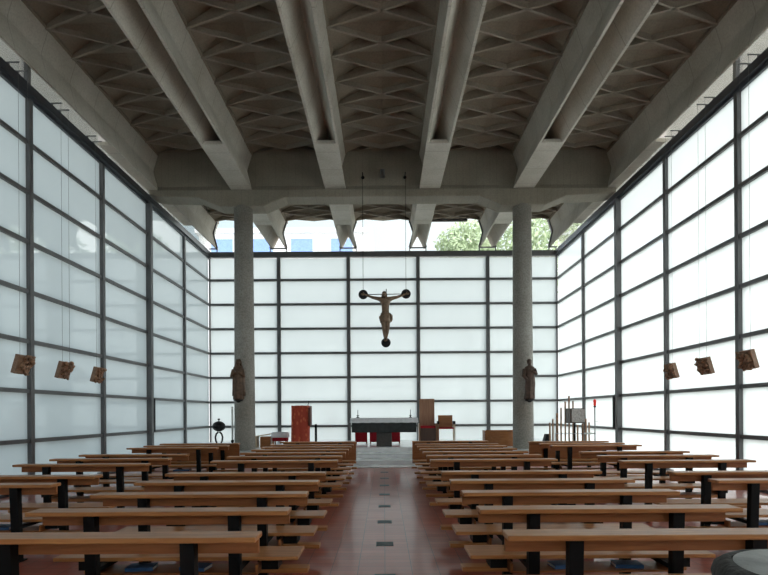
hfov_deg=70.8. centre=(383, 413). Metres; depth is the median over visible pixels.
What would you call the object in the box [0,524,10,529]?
book
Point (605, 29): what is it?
roof beam
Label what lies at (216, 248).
window
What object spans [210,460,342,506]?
pew
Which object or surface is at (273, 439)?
cushion
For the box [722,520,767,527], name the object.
shelf
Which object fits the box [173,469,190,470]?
book
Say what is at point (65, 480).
pew
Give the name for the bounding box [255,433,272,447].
bench
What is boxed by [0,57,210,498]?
wall
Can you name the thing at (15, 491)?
pew
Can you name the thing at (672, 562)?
pew
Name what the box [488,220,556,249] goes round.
window
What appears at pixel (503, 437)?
stall
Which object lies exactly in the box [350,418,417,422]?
altar cloth
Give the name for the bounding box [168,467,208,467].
shelf
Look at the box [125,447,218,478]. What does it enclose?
pew
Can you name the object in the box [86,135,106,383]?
carved relief
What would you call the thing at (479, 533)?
pew
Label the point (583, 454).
pew
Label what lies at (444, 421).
armchair
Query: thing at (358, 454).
step
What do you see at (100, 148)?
window
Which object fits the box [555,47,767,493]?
wall
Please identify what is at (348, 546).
floor
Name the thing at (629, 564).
book
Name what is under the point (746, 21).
roof beam
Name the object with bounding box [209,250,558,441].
wall
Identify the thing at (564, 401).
stave
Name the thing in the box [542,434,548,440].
box
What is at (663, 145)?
window
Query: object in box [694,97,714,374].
carved relief
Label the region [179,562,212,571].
book
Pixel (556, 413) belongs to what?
stave
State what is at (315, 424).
candle stand
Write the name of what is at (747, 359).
carved relief
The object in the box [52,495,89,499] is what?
shelf
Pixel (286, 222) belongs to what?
window
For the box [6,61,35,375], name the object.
carved relief
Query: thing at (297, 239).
house
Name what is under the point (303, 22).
roof beam
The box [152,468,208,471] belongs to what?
shelf
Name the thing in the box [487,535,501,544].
shelf
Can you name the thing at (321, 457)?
pew
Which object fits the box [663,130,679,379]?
carved relief
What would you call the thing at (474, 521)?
shelf
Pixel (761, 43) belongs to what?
window
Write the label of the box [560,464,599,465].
shelf
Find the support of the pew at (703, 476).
on the floor
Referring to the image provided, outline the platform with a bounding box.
[152,439,616,464]
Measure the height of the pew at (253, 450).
0.800 m
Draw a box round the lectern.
[291,401,311,441]
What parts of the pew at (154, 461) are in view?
leg, backrest, seat, leg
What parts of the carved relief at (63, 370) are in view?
cord, cord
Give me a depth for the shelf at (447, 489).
8.33 m
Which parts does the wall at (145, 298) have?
glass panel, glass panel, glass panel, glass panel, glass panel, glass panel, glass panel, glass panel, glass panel, glass panel, glass panel, glass panel, glass panel, glass panel, glass panel, glass panel, glass panel, glass panel, glass panel, glass panel, glass panel, glass panel, glass panel, glass panel, glass panel, glass panel, glass panel, glass panel, glass panel, glass panel, glass panel, glass panel, glass panel, glass panel, glass panel, glass panel, glass panel, glass panel, glass panel, glass panel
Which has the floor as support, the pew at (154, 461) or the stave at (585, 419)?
the pew at (154, 461)
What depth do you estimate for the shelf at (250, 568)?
4.23 m
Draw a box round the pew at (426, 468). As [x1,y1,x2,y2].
[417,448,516,483]
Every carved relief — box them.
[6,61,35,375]
[51,102,74,379]
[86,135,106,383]
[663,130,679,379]
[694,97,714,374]
[735,54,759,370]
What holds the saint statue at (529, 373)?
attached to the column at (523, 411)
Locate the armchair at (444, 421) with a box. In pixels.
[437,415,455,440]
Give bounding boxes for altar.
[352,422,416,445]
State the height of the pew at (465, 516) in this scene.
0.800 m
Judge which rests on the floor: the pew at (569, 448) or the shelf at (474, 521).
the pew at (569, 448)
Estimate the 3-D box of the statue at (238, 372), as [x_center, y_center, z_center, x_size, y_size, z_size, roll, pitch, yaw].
[-4.213,-0.949,15.740,0.415,1.270,0.438,0,0,32]
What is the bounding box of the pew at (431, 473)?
[419,451,528,492]
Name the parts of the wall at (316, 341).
glass panel, glass panel, glass panel, glass panel, glass panel, glass panel, glass panel, glass panel, glass panel, glass panel, glass panel, glass panel, glass panel, glass panel, glass panel, glass panel, glass panel, glass panel, glass panel, glass panel, glass panel, glass panel, glass panel, glass panel, glass panel, glass panel, glass panel, glass panel, glass panel, glass panel, glass panel, glass panel, glass panel, glass panel, glass panel, glass panel, glass panel, glass panel, glass panel, glass panel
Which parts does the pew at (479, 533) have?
leg, seat, backrest, leg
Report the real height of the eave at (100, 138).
0.270 m
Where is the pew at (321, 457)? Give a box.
[226,455,345,498]
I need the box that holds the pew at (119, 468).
[8,463,150,512]
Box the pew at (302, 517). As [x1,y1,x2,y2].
[134,480,326,548]
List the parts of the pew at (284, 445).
backrest, seat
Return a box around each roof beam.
[0,0,217,247]
[102,0,286,249]
[276,0,355,246]
[410,0,486,248]
[479,0,658,246]
[547,0,767,245]
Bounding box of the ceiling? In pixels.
[21,0,737,223]
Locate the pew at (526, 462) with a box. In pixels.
[426,458,557,505]
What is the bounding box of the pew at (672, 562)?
[464,504,742,574]
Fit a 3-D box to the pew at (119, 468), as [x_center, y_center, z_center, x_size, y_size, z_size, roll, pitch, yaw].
[-4.318,1.127,7.930,1.940,0.800,0.680,0,0,0]
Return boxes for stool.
[272,437,288,444]
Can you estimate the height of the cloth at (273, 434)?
0.170 m
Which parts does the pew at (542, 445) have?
leg, seat, backrest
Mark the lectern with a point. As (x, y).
(301, 415)
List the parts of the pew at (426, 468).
leg, seat, backrest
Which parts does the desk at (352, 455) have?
panel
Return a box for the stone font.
[710,548,767,574]
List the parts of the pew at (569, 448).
leg, seat, backrest, leg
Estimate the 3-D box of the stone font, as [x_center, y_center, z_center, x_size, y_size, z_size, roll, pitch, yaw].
[1.531,1.011,1.837,0.692,0.958,0.695,0,0,0]
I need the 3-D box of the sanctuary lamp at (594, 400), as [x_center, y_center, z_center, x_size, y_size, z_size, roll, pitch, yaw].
[6.542,0.304,16.750,0.240,1.470,0.240,0,0,0]
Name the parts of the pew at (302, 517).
leg, backrest, leg, seat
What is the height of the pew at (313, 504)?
0.800 m
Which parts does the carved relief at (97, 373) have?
cord, cord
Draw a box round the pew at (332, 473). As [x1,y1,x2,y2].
[240,452,348,493]
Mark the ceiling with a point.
(381, 51)
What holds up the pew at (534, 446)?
on the floor
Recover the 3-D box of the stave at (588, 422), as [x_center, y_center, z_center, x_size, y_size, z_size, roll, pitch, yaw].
[6.591,0.664,17.350,0.056,0.750,0.053,0,0,0]
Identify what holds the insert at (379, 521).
on the floor
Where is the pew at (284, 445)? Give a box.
[269,444,355,474]
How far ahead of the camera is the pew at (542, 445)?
12.26 m
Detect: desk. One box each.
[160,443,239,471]
[280,441,356,468]
[412,440,488,468]
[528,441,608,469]
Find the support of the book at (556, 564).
in the pew at (672, 562)
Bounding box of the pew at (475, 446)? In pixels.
[415,445,506,478]
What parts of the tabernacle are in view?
post, door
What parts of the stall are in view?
panel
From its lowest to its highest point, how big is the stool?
0.320 m
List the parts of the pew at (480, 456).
seat, leg, backrest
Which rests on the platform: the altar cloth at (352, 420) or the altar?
the altar
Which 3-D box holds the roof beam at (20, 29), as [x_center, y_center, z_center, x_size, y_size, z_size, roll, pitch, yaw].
[-7.041,-7.336,8.045,0.610,1.400,27.850,0,0,0]
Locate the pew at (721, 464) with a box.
[618,459,760,507]
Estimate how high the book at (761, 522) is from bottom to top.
0.028 m
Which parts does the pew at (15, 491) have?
leg, seat, backrest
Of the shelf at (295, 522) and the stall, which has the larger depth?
the stall
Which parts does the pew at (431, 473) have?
seat, leg, backrest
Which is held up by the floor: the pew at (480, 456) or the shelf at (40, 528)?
the pew at (480, 456)
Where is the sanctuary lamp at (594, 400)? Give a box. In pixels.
[593,399,597,440]
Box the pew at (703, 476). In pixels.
[653,470,767,527]
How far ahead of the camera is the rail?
16.89 m
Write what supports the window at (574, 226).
in the wall at (615, 342)
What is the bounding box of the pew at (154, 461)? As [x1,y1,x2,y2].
[49,458,173,506]
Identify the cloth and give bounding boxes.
[271,432,289,437]
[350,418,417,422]
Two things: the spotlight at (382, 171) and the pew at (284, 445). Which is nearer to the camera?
the pew at (284, 445)
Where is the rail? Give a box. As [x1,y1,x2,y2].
[555,433,593,440]
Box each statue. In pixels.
[230,359,245,402]
[522,359,537,401]
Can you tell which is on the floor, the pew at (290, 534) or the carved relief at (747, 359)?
the pew at (290, 534)
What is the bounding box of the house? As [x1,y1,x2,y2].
[208,227,372,432]
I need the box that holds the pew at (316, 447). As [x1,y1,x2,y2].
[261,446,353,478]
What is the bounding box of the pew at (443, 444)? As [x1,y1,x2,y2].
[413,443,498,473]
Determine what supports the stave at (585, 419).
on the platform
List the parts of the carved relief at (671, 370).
cord, cord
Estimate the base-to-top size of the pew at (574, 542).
0.800 m
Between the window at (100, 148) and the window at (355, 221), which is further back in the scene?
the window at (355, 221)
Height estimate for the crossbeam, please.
1.870 m
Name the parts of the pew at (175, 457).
leg, seat, backrest, leg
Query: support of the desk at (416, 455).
on the floor
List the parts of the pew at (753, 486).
backrest, seat, leg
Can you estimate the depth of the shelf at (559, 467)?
11.71 m
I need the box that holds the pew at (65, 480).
[0,474,116,532]
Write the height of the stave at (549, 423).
0.760 m
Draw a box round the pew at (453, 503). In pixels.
[435,470,601,529]
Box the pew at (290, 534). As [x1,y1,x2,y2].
[84,491,317,574]
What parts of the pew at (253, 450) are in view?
seat, backrest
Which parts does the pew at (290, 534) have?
leg, backrest, seat, leg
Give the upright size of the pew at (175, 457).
0.800 m
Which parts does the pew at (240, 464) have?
leg, backrest, leg, seat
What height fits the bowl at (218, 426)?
0.330 m
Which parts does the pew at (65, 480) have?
backrest, seat, leg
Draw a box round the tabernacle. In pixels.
[566,408,584,440]
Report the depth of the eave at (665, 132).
15.30 m
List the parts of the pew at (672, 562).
leg, seat, backrest, leg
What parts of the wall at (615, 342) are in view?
glass panel, glass panel, glass panel, glass panel, glass panel, glass panel, glass panel, glass panel, glass panel, glass panel, glass panel, glass panel, glass panel, glass panel, glass panel, glass panel, glass panel, glass panel, glass panel, glass panel, glass panel, glass panel, glass panel, glass panel, glass panel, glass panel, glass panel, glass panel, glass panel, glass panel, glass panel, glass panel, glass panel, glass panel, glass panel, glass panel, glass panel, glass panel, glass panel, glass panel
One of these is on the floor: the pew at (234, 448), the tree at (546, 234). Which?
the pew at (234, 448)
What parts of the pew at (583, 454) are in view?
leg, seat, backrest, leg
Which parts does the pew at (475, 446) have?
seat, backrest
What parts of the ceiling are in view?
coffer panel, coffer panel, coffer panel, coffer panel, coffer panel, coffer panel, coffer panel, coffer panel, coffer panel, coffer panel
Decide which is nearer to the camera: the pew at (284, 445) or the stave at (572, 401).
the pew at (284, 445)
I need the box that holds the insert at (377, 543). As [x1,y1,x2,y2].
[376,542,392,545]
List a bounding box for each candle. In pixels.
[231,407,233,442]
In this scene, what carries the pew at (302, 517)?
on the floor
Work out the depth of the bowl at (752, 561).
1.96 m
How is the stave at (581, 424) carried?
on the platform
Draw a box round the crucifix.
[358,172,410,346]
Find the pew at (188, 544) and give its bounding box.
[0,531,261,574]
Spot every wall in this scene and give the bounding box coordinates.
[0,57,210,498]
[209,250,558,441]
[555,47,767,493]
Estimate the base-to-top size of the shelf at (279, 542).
0.072 m
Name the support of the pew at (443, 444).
on the floor
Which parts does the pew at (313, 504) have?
leg, backrest, seat, leg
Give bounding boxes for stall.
[482,430,512,445]
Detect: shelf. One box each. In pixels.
[0,524,47,531]
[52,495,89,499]
[101,561,260,574]
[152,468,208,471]
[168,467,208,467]
[185,519,296,525]
[268,536,282,545]
[446,486,460,492]
[472,517,583,523]
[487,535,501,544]
[507,559,667,572]
[558,466,616,469]
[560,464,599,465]
[667,491,717,495]
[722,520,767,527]
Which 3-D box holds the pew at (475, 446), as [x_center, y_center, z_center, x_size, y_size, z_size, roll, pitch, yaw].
[1.647,1.090,11.630,1.940,0.800,0.680,0,0,0]
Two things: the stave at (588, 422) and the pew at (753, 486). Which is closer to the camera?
the pew at (753, 486)
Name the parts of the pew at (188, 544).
leg, backrest, leg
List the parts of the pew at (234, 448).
panel, leg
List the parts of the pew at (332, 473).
backrest, seat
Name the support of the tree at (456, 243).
on the ground
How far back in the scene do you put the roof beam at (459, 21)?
11.70 m
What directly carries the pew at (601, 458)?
on the floor
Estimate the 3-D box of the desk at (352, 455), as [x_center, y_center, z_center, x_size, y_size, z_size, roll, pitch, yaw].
[-1.638,1.110,13.465,1.930,0.800,0.250,0,0,0]
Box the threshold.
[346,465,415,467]
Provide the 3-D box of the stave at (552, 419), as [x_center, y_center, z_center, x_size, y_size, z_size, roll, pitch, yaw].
[5.334,0.612,17.050,0.056,0.870,0.053,0,0,0]
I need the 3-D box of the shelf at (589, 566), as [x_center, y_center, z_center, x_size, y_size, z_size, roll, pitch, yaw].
[1.610,1.192,4.300,1.265,0.072,0.260,0,0,0]
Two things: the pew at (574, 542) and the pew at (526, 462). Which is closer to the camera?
the pew at (574, 542)
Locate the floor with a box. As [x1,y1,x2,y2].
[0,464,767,574]
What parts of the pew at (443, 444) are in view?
seat, backrest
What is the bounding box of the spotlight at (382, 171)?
[380,169,384,177]
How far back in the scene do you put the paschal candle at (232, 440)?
17.17 m
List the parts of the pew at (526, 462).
seat, leg, backrest, leg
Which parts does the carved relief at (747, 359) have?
cord, cord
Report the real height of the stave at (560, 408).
1.220 m
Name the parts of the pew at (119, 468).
leg, backrest, seat, leg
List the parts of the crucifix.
suspension rod, suspension rod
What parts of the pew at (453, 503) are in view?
leg, seat, backrest, leg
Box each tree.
[433,219,496,257]
[476,218,581,262]
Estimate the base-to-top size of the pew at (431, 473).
0.800 m
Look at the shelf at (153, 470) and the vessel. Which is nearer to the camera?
the shelf at (153, 470)
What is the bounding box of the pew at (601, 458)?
[593,454,718,504]
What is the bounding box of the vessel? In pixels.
[212,418,224,442]
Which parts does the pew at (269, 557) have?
leg, backrest, seat, leg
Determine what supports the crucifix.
hanging from the crossbeam
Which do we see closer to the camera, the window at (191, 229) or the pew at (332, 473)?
the pew at (332, 473)
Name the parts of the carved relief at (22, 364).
cord, cord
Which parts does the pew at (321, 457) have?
backrest, leg, seat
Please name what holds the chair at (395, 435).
on the platform
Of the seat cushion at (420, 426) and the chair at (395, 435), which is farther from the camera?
the chair at (395, 435)
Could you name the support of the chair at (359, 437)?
on the platform
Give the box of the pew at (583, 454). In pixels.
[579,451,692,489]
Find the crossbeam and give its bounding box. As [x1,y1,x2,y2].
[149,145,615,213]
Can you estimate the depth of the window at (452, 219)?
21.69 m
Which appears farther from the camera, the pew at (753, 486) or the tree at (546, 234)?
the tree at (546, 234)
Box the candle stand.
[315,424,316,441]
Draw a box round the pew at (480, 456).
[423,454,541,497]
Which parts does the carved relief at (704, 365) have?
cord, cord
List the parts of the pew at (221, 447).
backrest, seat, leg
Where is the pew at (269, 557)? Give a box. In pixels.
[25,507,303,574]
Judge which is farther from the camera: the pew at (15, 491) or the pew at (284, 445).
the pew at (284, 445)
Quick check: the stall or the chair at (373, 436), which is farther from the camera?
the chair at (373, 436)
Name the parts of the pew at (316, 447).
backrest, seat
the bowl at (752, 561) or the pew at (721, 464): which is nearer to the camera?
the bowl at (752, 561)
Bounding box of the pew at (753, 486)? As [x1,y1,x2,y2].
[706,478,767,527]
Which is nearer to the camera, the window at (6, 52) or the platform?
the window at (6, 52)
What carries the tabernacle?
on the platform
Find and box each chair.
[355,433,366,443]
[370,432,376,443]
[392,432,399,442]
[418,399,436,440]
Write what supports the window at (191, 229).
in the wall at (145, 298)
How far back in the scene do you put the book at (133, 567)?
4.26 m
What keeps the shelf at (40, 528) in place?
attached to the pew at (15, 491)
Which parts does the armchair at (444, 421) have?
backrest, seat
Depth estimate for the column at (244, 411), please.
16.06 m
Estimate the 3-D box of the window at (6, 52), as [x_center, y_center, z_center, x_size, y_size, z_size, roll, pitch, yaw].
[-7.058,-6.786,3.712,0.090,0.660,19.275,0,0,0]
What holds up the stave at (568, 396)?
on the platform
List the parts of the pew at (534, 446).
leg, panel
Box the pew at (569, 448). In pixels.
[549,444,643,476]
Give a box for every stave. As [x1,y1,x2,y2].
[549,423,550,440]
[552,419,553,440]
[556,413,557,440]
[560,408,561,440]
[564,401,565,440]
[568,396,569,440]
[572,401,573,440]
[581,424,583,440]
[585,419,586,440]
[588,422,589,440]
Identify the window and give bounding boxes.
[0,38,97,146]
[99,146,183,226]
[184,226,207,248]
[209,222,277,251]
[278,222,347,251]
[348,221,417,250]
[418,218,487,250]
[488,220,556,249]
[558,223,581,246]
[582,143,664,223]
[667,29,767,142]
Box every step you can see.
[354,458,414,464]
[356,452,411,457]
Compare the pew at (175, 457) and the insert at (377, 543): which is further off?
the pew at (175, 457)
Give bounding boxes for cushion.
[272,437,288,440]
[420,426,435,427]
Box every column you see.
[234,205,255,450]
[513,203,533,448]
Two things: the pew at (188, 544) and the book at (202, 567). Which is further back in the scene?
the book at (202, 567)
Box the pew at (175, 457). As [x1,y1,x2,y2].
[76,454,189,493]
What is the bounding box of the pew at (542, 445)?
[539,442,624,469]
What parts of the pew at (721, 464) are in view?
leg, seat, backrest, leg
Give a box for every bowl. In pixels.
[212,421,224,431]
[733,549,767,574]
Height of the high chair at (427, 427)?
1.580 m
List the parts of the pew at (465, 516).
seat, leg, backrest, leg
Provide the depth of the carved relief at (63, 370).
11.39 m
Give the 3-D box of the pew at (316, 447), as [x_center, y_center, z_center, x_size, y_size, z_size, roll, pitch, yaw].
[-1.633,1.110,11.630,1.940,0.800,0.680,0,0,0]
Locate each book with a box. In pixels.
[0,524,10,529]
[125,562,158,571]
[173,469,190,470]
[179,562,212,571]
[548,560,565,568]
[611,560,643,568]
[759,520,767,524]
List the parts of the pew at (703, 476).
leg, seat, backrest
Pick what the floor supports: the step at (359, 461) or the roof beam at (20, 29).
the step at (359, 461)
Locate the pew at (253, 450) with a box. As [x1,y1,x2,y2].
[251,449,351,483]
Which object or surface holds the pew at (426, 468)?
on the floor
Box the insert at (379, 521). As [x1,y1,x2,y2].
[378,520,391,522]
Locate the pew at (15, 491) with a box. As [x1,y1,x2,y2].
[0,483,63,562]
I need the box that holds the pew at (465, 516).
[442,478,634,547]
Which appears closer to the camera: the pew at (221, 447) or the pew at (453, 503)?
the pew at (453, 503)
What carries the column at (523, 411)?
on the floor
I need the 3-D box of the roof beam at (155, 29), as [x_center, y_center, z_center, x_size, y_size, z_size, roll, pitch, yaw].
[-4.246,-7.354,8.045,0.620,1.400,27.850,0,0,0]
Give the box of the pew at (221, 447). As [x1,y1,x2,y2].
[143,445,229,473]
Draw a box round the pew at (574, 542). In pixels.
[502,528,767,574]
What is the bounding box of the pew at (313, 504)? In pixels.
[165,471,332,530]
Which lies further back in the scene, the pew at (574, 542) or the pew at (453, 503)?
the pew at (453, 503)
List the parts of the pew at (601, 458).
leg, seat, backrest, leg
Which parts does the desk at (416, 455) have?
panel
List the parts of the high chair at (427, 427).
panel, backrest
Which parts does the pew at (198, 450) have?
leg, backrest, seat, leg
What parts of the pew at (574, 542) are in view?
leg, seat, backrest, leg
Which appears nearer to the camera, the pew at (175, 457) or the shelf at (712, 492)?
the shelf at (712, 492)
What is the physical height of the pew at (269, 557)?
0.800 m
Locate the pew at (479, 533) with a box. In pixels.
[452,489,686,574]
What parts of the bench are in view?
leg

